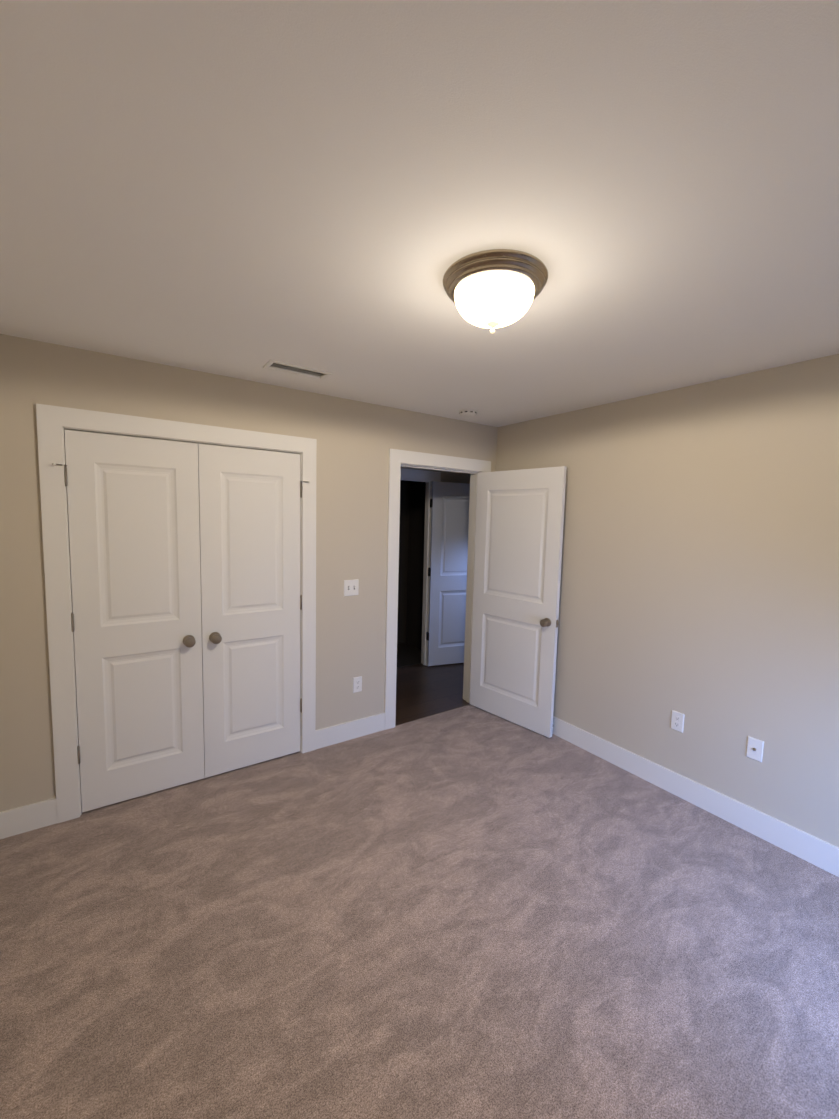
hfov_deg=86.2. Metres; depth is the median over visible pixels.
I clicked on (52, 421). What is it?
trim
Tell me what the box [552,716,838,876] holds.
baseboard
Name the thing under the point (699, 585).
wall
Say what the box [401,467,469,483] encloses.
wall
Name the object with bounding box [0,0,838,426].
ceiling
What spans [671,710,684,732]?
outlet
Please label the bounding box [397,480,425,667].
wall
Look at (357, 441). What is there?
wall
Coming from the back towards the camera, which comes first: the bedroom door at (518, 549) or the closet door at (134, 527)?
the bedroom door at (518, 549)
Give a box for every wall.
[0,334,497,811]
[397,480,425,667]
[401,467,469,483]
[496,354,838,846]
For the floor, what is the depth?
4.31 m
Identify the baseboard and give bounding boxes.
[0,798,57,838]
[315,713,384,749]
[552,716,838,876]
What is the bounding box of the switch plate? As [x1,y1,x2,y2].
[344,579,358,595]
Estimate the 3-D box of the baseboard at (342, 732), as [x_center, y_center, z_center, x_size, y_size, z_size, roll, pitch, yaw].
[-0.507,1.266,3.324,0.566,0.135,0.014,-2,6,-35]
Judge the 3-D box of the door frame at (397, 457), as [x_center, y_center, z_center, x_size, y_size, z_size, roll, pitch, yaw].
[0.130,0.233,3.736,1.013,2.150,0.156,-2,6,-35]
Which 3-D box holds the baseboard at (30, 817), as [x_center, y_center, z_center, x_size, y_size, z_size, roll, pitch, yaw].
[-2.038,1.325,2.268,0.316,0.135,0.014,-2,6,-35]
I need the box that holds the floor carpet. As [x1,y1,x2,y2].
[0,705,838,1118]
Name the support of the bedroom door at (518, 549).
in the wall at (357, 441)
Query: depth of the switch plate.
3.22 m
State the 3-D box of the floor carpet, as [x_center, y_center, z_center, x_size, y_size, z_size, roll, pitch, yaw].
[0.038,1.522,1.955,3.663,0.100,4.360,-2,6,-35]
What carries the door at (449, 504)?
in the wall at (452, 477)
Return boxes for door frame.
[384,449,490,729]
[400,468,440,665]
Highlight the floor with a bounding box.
[395,663,470,725]
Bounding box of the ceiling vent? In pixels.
[263,359,332,379]
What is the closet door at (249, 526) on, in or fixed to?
in the wall at (357, 441)
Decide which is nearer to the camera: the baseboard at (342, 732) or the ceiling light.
the ceiling light
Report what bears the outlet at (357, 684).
attached to the wall at (357, 441)
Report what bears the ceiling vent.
in the ceiling
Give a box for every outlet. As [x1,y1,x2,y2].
[353,676,361,692]
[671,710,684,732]
[746,736,763,761]
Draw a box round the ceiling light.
[443,249,547,333]
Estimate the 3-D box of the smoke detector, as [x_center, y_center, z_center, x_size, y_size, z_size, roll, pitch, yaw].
[0.362,-1.085,3.339,0.136,0.042,0.136,-2,6,-35]
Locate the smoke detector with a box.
[459,409,476,417]
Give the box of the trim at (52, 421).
[36,404,316,822]
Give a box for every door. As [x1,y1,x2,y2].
[52,430,204,811]
[198,444,309,777]
[427,482,469,665]
[469,466,566,737]
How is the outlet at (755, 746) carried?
attached to the wall at (699, 585)

